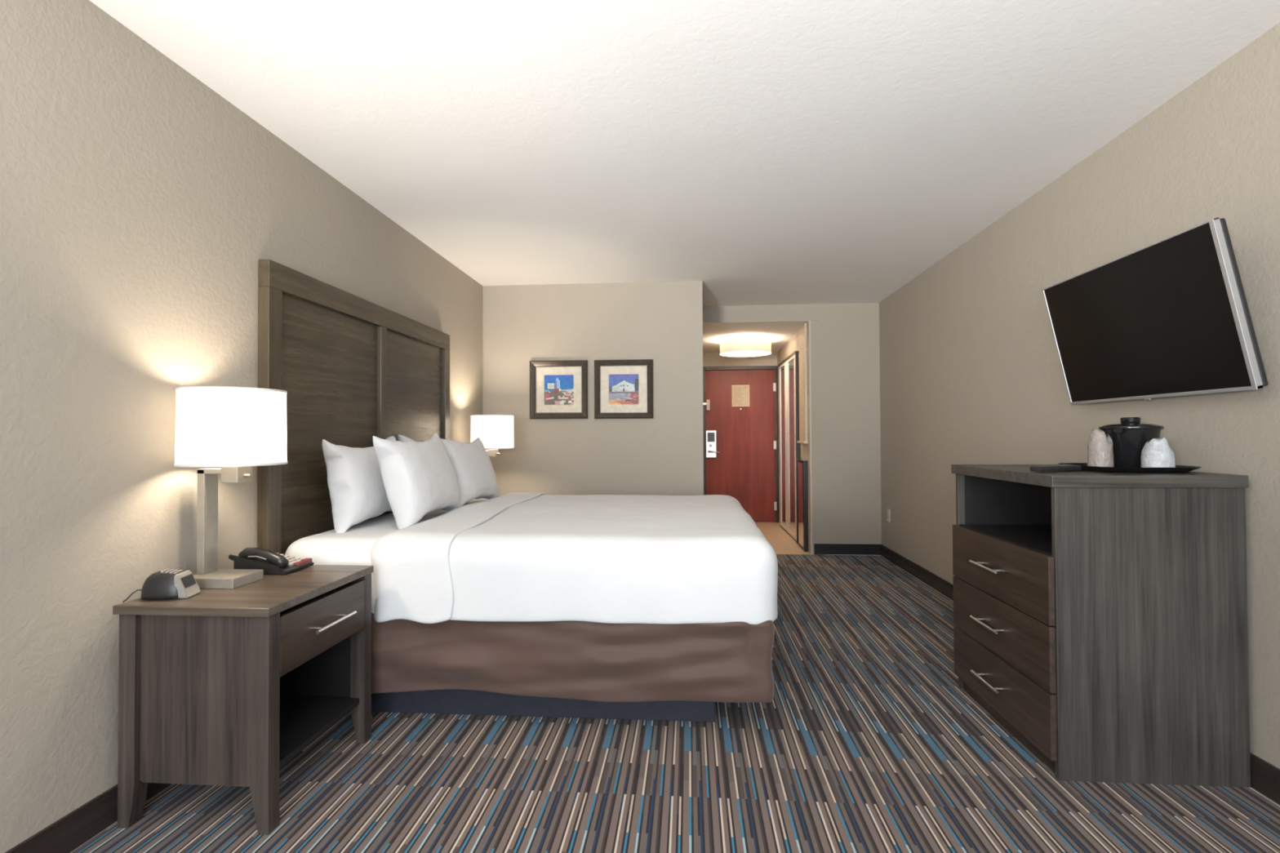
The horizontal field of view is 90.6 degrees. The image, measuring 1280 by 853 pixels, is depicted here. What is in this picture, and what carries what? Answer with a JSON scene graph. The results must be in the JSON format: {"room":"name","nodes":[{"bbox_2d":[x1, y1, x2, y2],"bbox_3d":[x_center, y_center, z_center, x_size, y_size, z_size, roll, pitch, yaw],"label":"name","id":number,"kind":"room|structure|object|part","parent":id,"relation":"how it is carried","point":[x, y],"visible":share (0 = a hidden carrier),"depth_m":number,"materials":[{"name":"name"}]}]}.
{"room":"hotel room","nodes":[
{"label":"hotel room","id":0,"kind":"room"},
{"bbox_2d":[0,0,483,852],"bbox_3d":[-1.696,-0.033,1.462,0.120,2.440,7.851,0,-1,4],"label":"wall","id":1,"kind":"structure","parent":0,"point":[140,207],"depth_m":1.91,"materials":[{"name":"beige paint"}]},
{"bbox_2d":[4,782,172,852],"bbox_3d":[-1.625,1.135,1.439,0.014,0.103,7.851,0,-1,4],"label":"baseboard","id":2,"kind":"structure","parent":1,"relation":"attached to","point":[70,832],"depth_m":1.80,"materials":[{"name":"brown wood"}]},
{"bbox_2d":[257,259,449,555],"bbox_3d":[-1.448,0.151,3.529,0.048,1.632,1.946,0,-1,4],"label":"headboard","id":3,"kind":"object","parent":1,"relation":"attached to","point":[353,369],"visible":0.48,"depth_m":3.00,"materials":[{"name":"brown wood"}]},
{"bbox_3d":[-1.495,0.154,3.071,0.022,1.432,0.855,0,-1,4],"label":"panel","id":4,"kind":"part","parent":3,"relation":"part of","materials":[{"name":"brown wood"}]},
{"bbox_3d":[-1.452,-0.610,3.540,0.048,0.110,1.946,0,-1,4],"label":"rail","id":5,"kind":"part","parent":3,"relation":"part of","materials":[{"name":"brown wood"}]},
{"bbox_3d":[-1.424,0.167,3.989,0.022,1.432,0.855,0,-1,4],"label":"panel","id":6,"kind":"part","parent":3,"relation":"part of","materials":[{"name":"brown wood"}]},
{"bbox_2d":[482,280,703,496],"bbox_3d":[-0.335,0.043,6.973,1.980,2.440,3.349,0,-1,4],"label":"wall","id":7,"kind":"structure","parent":0,"point":[660,322],"depth_m":5.30,"materials":[{"name":"beige paint"}]},
{"bbox_2d":[529,360,587,418],"bbox_3d":[-0.681,-0.309,5.309,0.489,0.489,0.032,0,-1,4],"label":"framed picture","id":8,"kind":"object","parent":7,"relation":"attached to","point":[558,389],"visible":1,"depth_m":5.31,"materials":[{"name":"paper"}]},
{"bbox_2d":[544,374,573,404],"bbox_3d":[-0.680,-0.307,5.318,0.253,0.256,0.002,0,-1,4],"label":"print","id":9,"kind":"object","parent":8,"relation":"attached to","point":[558,388],"depth_m":5.32},
{"bbox_2d":[594,359,653,418],"bbox_3d":[-0.136,-0.311,5.266,0.489,0.489,0.032,0,-1,4],"label":"framed picture","id":10,"kind":"object","parent":7,"relation":"attached to","point":[624,388],"visible":1,"depth_m":5.27,"materials":[{"name":"paper"}]},
{"bbox_2d":[608,373,638,404],"bbox_3d":[-0.134,-0.309,5.276,0.253,0.256,0.001,0,-1,4],"label":"print","id":11,"kind":"object","parent":10,"relation":"attached to","point":[623,388],"depth_m":5.28},
{"bbox_2d":[71,521,1279,852],"bbox_3d":[0.287,1.261,2.969,3.828,0.120,11.440,0,-1,4],"label":"floor","id":12,"kind":"structure","parent":0,"point":[868,740],"depth_m":2.11,"materials":[{"name":"carpet"}]},
{"bbox_2d":[112,564,373,835],"bbox_3d":[-1.280,0.866,2.161,0.522,0.660,0.616,0,-1,4],"label":"nightstand","id":13,"kind":"object","parent":12,"relation":"on","point":[217,686],"visible":0.94,"depth_m":1.89,"materials":[{"name":"brown wood"}]},
{"bbox_3d":[-1.525,0.876,1.908,0.052,0.634,0.050,0,-1,4],"label":"leg","id":14,"kind":"part","parent":13,"relation":"part of","materials":[{"name":"brown wood"}]},
{"bbox_2d":[122,568,200,602],"bbox_3d":[-1.487,0.491,1.975,0.168,0.083,0.107,0,-1,-8],"label":"alarm clock","id":15,"kind":"object","parent":13,"relation":"on","point":[167,584],"visible":1,"depth_m":1.95,"materials":[{"name":"grey plastic"}]},
{"bbox_3d":[-1.557,0.518,1.941,0.017,0.028,0.060,-1,-1,18],"label":"cord","id":16,"kind":"part","parent":15,"relation":"part of","materials":[{"name":"black plastic"}]},
{"bbox_3d":[-1.319,0.810,1.891,0.366,0.504,0.022,0,-1,4],"label":"panel","id":17,"kind":"part","parent":13,"relation":"part of","materials":[{"name":"brown wood"}]},
{"bbox_2d":[173,386,287,588],"bbox_3d":[-1.389,0.205,2.161,0.326,0.661,0.326,0,-1,4],"label":"bedside lamp","id":18,"kind":"object","parent":13,"relation":"on","point":[234,429],"visible":0.99,"depth_m":2.07,"materials":[{"name":"white fabric"}]},
{"bbox_3d":[-1.492,0.325,2.185,0.026,0.357,0.065,0,-1,4],"label":"post","id":19,"kind":"part","parent":18,"relation":"part of","materials":[{"name":"silver metal"}]},
{"bbox_3d":[-1.462,0.153,2.185,0.088,0.017,0.065,0,-1,4],"label":"arm","id":20,"kind":"part","parent":18,"relation":"part of","materials":[{"name":"silver metal"}]},
{"bbox_3d":[-1.389,0.128,2.162,0.326,0.007,0.326,0,-1,4],"label":"shade trim","id":21,"kind":"part","parent":18,"relation":"part of","materials":[{"name":"white fabric"}]},
{"bbox_3d":[-1.390,0.004,2.164,0.322,0.255,0.322,0,-1,4],"label":"lamp shade","id":22,"kind":"part","parent":18,"relation":"part of","materials":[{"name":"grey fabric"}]},
{"bbox_3d":[-1.390,-0.121,2.166,0.321,0.007,0.321,0,-1,4],"label":"shade trim","id":23,"kind":"part","parent":18,"relation":"part of","materials":[{"name":"white fabric"}]},
{"bbox_2d":[221,466,251,482],"bbox_3d":[-1.378,0.136,2.179,0.080,0.110,0.070,0,-1,4],"label":"socket","id":24,"kind":"object","parent":18,"relation":"attached to","point":[242,473],"depth_m":2.15,"materials":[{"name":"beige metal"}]},
{"bbox_3d":[-1.109,0.874,1.876,0.058,0.634,0.050,0,-1,4],"label":"leg","id":25,"kind":"part","parent":13,"relation":"part of","materials":[{"name":"brown wood"}]},
{"bbox_2d":[228,547,314,574],"bbox_3d":[-1.395,0.491,2.383,0.257,0.088,0.159,0,-1,8],"label":"telephone","id":26,"kind":"object","parent":13,"relation":"on","point":[250,558],"visible":1,"depth_m":2.31,"materials":[{"name":"black plastic"}]},
{"bbox_3d":[-1.503,0.490,2.356,0.052,0.028,0.036,0,-1,8],"label":"cord","id":27,"kind":"part","parent":26,"relation":"part of","materials":[{"name":"black plastic"}]},
{"bbox_3d":[-1.396,0.479,2.311,0.072,0.014,0.006,0,-1,7],"label":"handset trim","id":28,"kind":"part","parent":26,"relation":"part of","materials":[{"name":"silver metal"}]},
{"bbox_2d":[279,694,359,768],"bbox_3d":[-1.274,1.036,2.162,0.388,0.020,0.532,0,-1,4],"label":"shelf","id":29,"kind":"object","parent":13,"relation":"attached to","point":[303,718],"depth_m":2.24,"materials":[{"name":"brown wood"}]},
{"bbox_3d":[-1.236,0.668,2.165,0.351,0.180,0.494,0,-1,4],"label":"drawer","id":30,"kind":"part","parent":13,"relation":"part of","materials":[{"name":"brown wood"}]},
{"bbox_3d":[-1.041,0.662,2.150,0.042,0.012,0.230,0,-1,4],"label":"handle","id":31,"kind":"part","parent":13,"relation":"part of","materials":[{"name":"silver metal"}]},
{"bbox_3d":[-1.067,0.882,2.424,0.058,0.634,0.050,0,-1,4],"label":"leg","id":32,"kind":"part","parent":13,"relation":"part of","materials":[{"name":"brown wood"}]},
{"bbox_2d":[284,497,774,722],"bbox_3d":[-0.410,0.836,3.456,2.021,0.750,2.004,0,-1,4],"label":"bed","id":33,"kind":"object","parent":12,"relation":"on","point":[577,669],"visible":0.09,"depth_m":2.50,"materials":[{"name":"fabric"}]},
{"bbox_2d":[321,435,395,533],"bbox_3d":[-1.323,0.267,3.114,0.208,0.441,0.724,0,-1,3],"label":"pillow","id":34,"kind":"object","parent":33,"relation":"on","point":[357,490],"visible":0.71,"depth_m":2.84,"materials":[{"name":"white fabric"}]},
{"bbox_3d":[-0.428,0.621,3.458,1.990,0.320,1.923,0,-1,4],"label":"mattress","id":35,"kind":"part","parent":33,"relation":"part of","materials":[{"name":"white fabric"}]},
{"bbox_2d":[397,434,449,442],"bbox_3d":[-1.264,0.275,3.865,0.214,0.454,0.717,0,-1,8],"label":"pillow","id":36,"kind":"object","parent":33,"relation":"on","point":[401,438],"visible":0.03,"depth_m":3.56,"materials":[{"name":"white fabric"}]},
{"bbox_2d":[370,492,777,624],"bbox_3d":[-0.215,0.611,3.446,1.707,0.367,2.009,0,-1,4],"label":"duvet","id":37,"kind":"object","parent":33,"relation":"on","point":[523,557],"visible":0.98,"depth_m":2.49,"materials":[{"name":"white fabric"}]},
{"bbox_2d":[373,432,461,529],"bbox_3d":[-1.077,0.254,3.148,0.246,0.450,0.712,0,-1,3],"label":"pillow","id":38,"kind":"object","parent":37,"relation":"on","point":[420,479],"visible":0.98,"depth_m":2.91,"materials":[{"name":"white fabric"}]},
{"bbox_2d":[440,436,498,506],"bbox_3d":[-1.028,0.268,3.823,0.230,0.434,0.696,0,-1,7],"label":"pillow","id":39,"kind":"object","parent":37,"relation":"on","point":[472,464],"visible":0.73,"depth_m":3.68,"materials":[{"name":"white fabric"}]},
{"bbox_2d":[951,464,1250,787],"bbox_3d":[1.696,0.678,2.499,0.662,1.020,0.819,0,-1,4],"label":"dresser","id":40,"kind":"object","parent":12,"relation":"on","point":[1100,618],"visible":1,"depth_m":2.11,"materials":[{"name":"grey wood"}]},
{"bbox_3d":[1.756,0.704,2.882,0.599,0.979,0.022,0,-1,4],"label":"panel","id":41,"kind":"part","parent":40,"relation":"part of","materials":[{"name":"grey wood"}]},
{"bbox_3d":[1.388,0.561,2.537,0.042,0.011,0.220,0,-1,4],"label":"handle","id":42,"kind":"part","parent":40,"relation":"part of","materials":[{"name":"silver metal"}]},
{"bbox_3d":[1.389,0.792,2.533,0.042,0.011,0.220,0,-1,4],"label":"handle","id":43,"kind":"part","parent":40,"relation":"part of","materials":[{"name":"silver metal"}]},
{"bbox_3d":[1.390,1.018,2.530,0.042,0.011,0.220,0,-1,4],"label":"handle","id":44,"kind":"part","parent":40,"relation":"part of","materials":[{"name":"silver metal"}]},
{"bbox_3d":[1.688,0.560,2.501,0.563,0.231,0.783,0,-1,4],"label":"drawer","id":45,"kind":"part","parent":40,"relation":"part of","materials":[{"name":"brown wood"}]},
{"bbox_3d":[1.689,0.791,2.498,0.563,0.221,0.783,0,-1,4],"label":"drawer","id":46,"kind":"part","parent":40,"relation":"part of","materials":[{"name":"brown wood"}]},
{"bbox_3d":[1.690,1.016,2.495,0.563,0.220,0.783,0,-1,4],"label":"drawer","id":47,"kind":"part","parent":40,"relation":"part of","materials":[{"name":"brown wood"}]},
{"bbox_2d":[959,524,1052,556],"bbox_3d":[1.720,0.447,2.501,0.579,0.013,0.751,0,-1,4],"label":"shelf","id":48,"kind":"object","parent":40,"relation":"attached to","point":[1037,538],"depth_m":2.60,"materials":[{"name":"brown wood"}]},
{"bbox_2d":[1029,464,1081,471],"bbox_3d":[1.531,0.153,2.332,0.210,0.022,0.046,0,-1,-20],"label":"remote control","id":49,"kind":"object","parent":40,"relation":"on","point":[1058,467],"visible":1,"depth_m":2.31,"materials":[{"name":"grey plastic"}]},
{"bbox_2d":[1058,462,1201,472],"bbox_3d":[1.822,0.155,2.379,0.352,0.020,0.372,0,-1,4],"label":"serving tray","id":50,"kind":"object","parent":40,"relation":"on","point":[1179,468],"visible":0.66,"depth_m":2.22,"materials":[{"name":"black plastic"}]},
{"bbox_2d":[1087,428,1114,466],"bbox_3d":[1.724,0.082,2.373,0.082,0.153,0.082,0,-1,4],"label":"cup","id":51,"kind":"object","parent":50,"relation":"on","point":[1100,444],"visible":0.84,"depth_m":2.35,"materials":[{"name":"beige plastic"}]},
{"bbox_2d":[1098,417,1164,467],"bbox_3d":[1.849,0.063,2.388,0.200,0.194,0.196,0,-1,4],"label":"ice bucket","id":52,"kind":"object","parent":50,"relation":"on","point":[1129,437],"visible":0.82,"depth_m":2.33,"materials":[{"name":"black plastic"}]},
{"bbox_3d":[1.765,0.015,2.331,0.030,0.014,0.032,0,-1,-34],"label":"spout","id":53,"kind":"part","parent":52,"relation":"part of","materials":[{"name":"black plastic"}]},
{"bbox_3d":[1.850,-0.021,2.389,0.062,0.026,0.062,0,-1,4],"label":"knob","id":54,"kind":"part","parent":52,"relation":"part of","materials":[{"name":"black plastic"}]},
{"bbox_3d":[1.850,0.000,2.389,0.196,0.024,0.196,0,-1,4],"label":"lid","id":55,"kind":"part","parent":52,"relation":"part of","materials":[{"name":"black plastic"}]},
{"bbox_2d":[1140,436,1175,467],"bbox_3d":[1.849,0.096,2.262,0.099,0.121,0.098,0,-1,4],"label":"cup","id":56,"kind":"object","parent":50,"relation":"on","point":[1157,452],"visible":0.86,"depth_m":2.23,"materials":[{"name":"beige plastic"}]},
{"bbox_3d":[1.697,0.693,2.111,0.599,0.979,0.022,0,-1,4],"label":"panel","id":57,"kind":"part","parent":40,"relation":"part of","materials":[{"name":"grey wood"}]},
{"bbox_3d":[-1.074,0.904,4.811,0.522,0.660,0.616,0,-1,4],"label":"nightstand","id":58,"kind":"object","parent":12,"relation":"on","visible":0},
{"bbox_2d":[470,414,514,456],"bbox_3d":[-1.125,0.244,4.829,0.326,0.661,0.326,0,-1,4],"label":"bedside lamp","id":59,"kind":"object","parent":58,"relation":"on","point":[495,432],"visible":0.75,"depth_m":4.70,"materials":[{"name":"white fabric"}]},
{"bbox_3d":[-1.127,-0.083,4.833,0.321,0.007,0.321,0,-1,4],"label":"shade trim","id":60,"kind":"part","parent":59,"relation":"part of","materials":[{"name":"white fabric"}]},
{"bbox_2d":[488,448,499,456],"bbox_3d":[-1.115,0.175,4.846,0.080,0.110,0.070,0,-1,4],"label":"socket","id":61,"kind":"object","parent":59,"relation":"attached to","point":[491,452],"depth_m":4.81,"materials":[{"name":"beige metal"}]},
{"bbox_3d":[-1.126,0.166,4.830,0.326,0.007,0.326,0,-1,4],"label":"shade trim","id":62,"kind":"part","parent":59,"relation":"part of","materials":[{"name":"white fabric"}]},
{"bbox_2d":[89,0,1279,306],"bbox_3d":[0.187,-1.315,1.854,3.828,0.120,9.128,0,-1,4],"label":"ceiling","id":63,"kind":"structure","parent":0,"point":[756,152],"depth_m":2.48,"materials":[{"name":"white paint"}]},
{"bbox_2d":[702,351,777,366],"bbox_3d":[1.319,0.092,8.583,1.309,2.377,0.120,0,-1,4],"label":"wall","id":64,"kind":"structure","parent":0,"point":[709,359],"depth_m":8.54,"materials":[{"name":"paint"}]},
{"bbox_2d":[702,365,778,522],"bbox_3d":[1.334,0.236,8.455,1.005,2.085,0.139,0,-1,4],"label":"door","id":65,"kind":"structure","parent":64,"relation":"in","point":[740,403],"depth_m":8.46,"materials":[{"name":"red wood"}]},
{"bbox_3d":[0.951,0.143,8.473,0.096,0.125,0.006,0,-1,4],"label":"lock panel","id":66,"kind":"part","parent":65,"relation":"part of","materials":[{"name":"black plastic"}]},
{"bbox_3d":[0.990,0.338,8.439,0.162,0.030,0.057,0,-1,4],"label":"lock handle","id":67,"kind":"part","parent":65,"relation":"part of","materials":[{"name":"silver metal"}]},
{"bbox_2d":[733,388,744,402],"bbox_3d":[1.346,-0.406,8.466,0.190,0.232,0.002,0,-1,4],"label":"print","id":68,"kind":"object","parent":65,"relation":"attached to","point":[739,393],"depth_m":8.47},
{"bbox_2d":[702,320,808,352],"bbox_3d":[1.225,-1.073,7.448,1.309,0.120,2.432,0,-1,4],"label":"ceiling","id":69,"kind":"structure","parent":0,"point":[780,333],"depth_m":6.84,"materials":[{"name":"white paint"}]},
{"bbox_2d":[719,337,771,357],"bbox_3d":[1.224,-0.912,7.361,0.596,0.204,0.596,0,-1,4],"label":"ceiling light","id":70,"kind":"object","parent":69,"relation":"attached to","point":[736,347],"visible":1,"depth_m":7.14,"materials":[{"name":"fabric"}]},
{"bbox_2d":[720,351,770,356],"bbox_3d":[1.225,-0.841,7.360,0.580,0.018,0.580,0,-1,4],"label":"diffuser","id":71,"kind":"object","parent":70,"relation":"attached to","point":[726,353],"depth_m":7.29,"materials":[{"name":"white"}]},
{"bbox_2d":[702,302,881,554],"bbox_3d":[1.528,0.025,6.249,1.848,2.440,0.120,0,-1,4],"label":"wall","id":72,"kind":"structure","parent":0,"point":[845,353],"depth_m":6.16,"materials":[{"name":"beige paint"}]},
{"bbox_2d":[813,543,880,555],"bbox_3d":[2.004,1.190,6.128,0.625,0.103,0.014,0,-1,4],"label":"baseboard","id":73,"kind":"structure","parent":72,"relation":"attached to","point":[819,548],"depth_m":6.12,"materials":[{"name":"brown wood"}]},
{"bbox_2d":[777,332,807,522],"bbox_3d":[1.822,0.122,7.384,0.120,2.277,2.192,0,-1,4],"label":"wall","id":74,"kind":"structure","parent":0,"point":[792,345],"depth_m":7.51,"materials":[{"name":"paint"}]},
{"bbox_2d":[777,351,799,543],"bbox_3d":[1.736,0.230,7.425,0.038,2.062,1.320,0,-1,4],"label":"door","id":75,"kind":"structure","parent":74,"relation":"in","point":[788,407],"depth_m":7.27,"materials":[{"name":"mirror"}]},
{"bbox_2d":[780,365,785,525],"bbox_3d":[1.760,0.231,7.754,0.012,1.930,0.380,0,-1,4],"label":"mirror","id":76,"kind":"object","parent":75,"relation":"attached to","point":[782,367],"depth_m":7.79,"materials":[{"name":"clear glass"}]},
{"bbox_3d":[1.761,0.236,7.749,0.030,2.000,0.610,0,-1,4],"label":"folding panel","id":77,"kind":"part","parent":75,"relation":"part of","materials":[{"name":"wood"}]},
{"bbox_3d":[1.711,0.227,7.106,0.030,2.000,0.640,0,-1,4],"label":"folding panel","id":78,"kind":"part","parent":75,"relation":"part of","materials":[{"name":"wood"}]},
{"bbox_2d":[788,359,795,534],"bbox_3d":[1.710,0.222,7.101,0.012,1.930,0.430,0,-1,4],"label":"mirror","id":79,"kind":"object","parent":75,"relation":"attached to","point":[791,362],"depth_m":7.12,"materials":[{"name":"clear glass"}]},
{"bbox_2d":[796,323,807,443],"bbox_3d":[1.665,-0.428,6.498,0.052,1.202,0.378,0,-1,4],"label":"trim","id":80,"kind":"structure","parent":74,"relation":"attached to","point":[802,330],"depth_m":6.44,"materials":[{"name":"beige paint"}]},
{"bbox_2d":[797,459,808,551],"bbox_3d":[1.670,0.795,6.476,0.050,0.905,0.366,0,-1,4],"label":"mirror","id":81,"kind":"object","parent":74,"relation":"attached to","point":[802,464],"visible":0.91,"depth_m":6.33,"materials":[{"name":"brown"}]},
{"bbox_3d":[1.654,0.795,6.504,0.006,0.845,0.297,0,-1,4],"label":"glass","id":82,"kind":"part","parent":81,"relation":"part of","materials":[{"name":"mirror"}]},
{"bbox_2d":[806,320,812,554],"bbox_3d":[1.669,0.105,6.238,0.016,2.277,0.126,0,-1,4],"label":"trim","id":83,"kind":"structure","parent":74,"relation":"attached to","point":[808,323],"depth_m":6.19,"materials":[{"name":"paint"}]},
{"bbox_2d":[879,22,1279,768],"bbox_3d":[2.041,-0.045,1.692,0.120,2.440,8.888,0,-1,4],"label":"wall","id":84,"kind":"structure","parent":0,"point":[971,371],"depth_m":2.83,"materials":[{"name":"beige paint"}]},
{"bbox_2d":[887,508,890,522],"bbox_3d":[2.304,0.826,5.873,0.010,0.116,0.072,0,-1,4],"label":"wall outlet","id":85,"kind":"object","parent":84,"relation":"attached to","point":[888,510],"visible":1,"depth_m":5.85,"materials":[{"name":"beige plastic"}]},
{"bbox_2d":[880,544,1279,804],"bbox_3d":[1.979,1.123,1.680,0.014,0.103,8.888,0,-1,4],"label":"baseboard","id":86,"kind":"structure","parent":84,"relation":"attached to","point":[1264,776],"depth_m":2.08,"materials":[{"name":"brown wood"}]},
{"bbox_2d":[1042,217,1267,404],"bbox_3d":[1.942,-0.378,2.471,0.192,0.551,0.970,0,-1,5],"label":"television","id":87,"kind":"object","parent":84,"relation":"attached to","point":[1170,316],"visible":1,"depth_m":2.31,"materials":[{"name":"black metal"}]}
]}

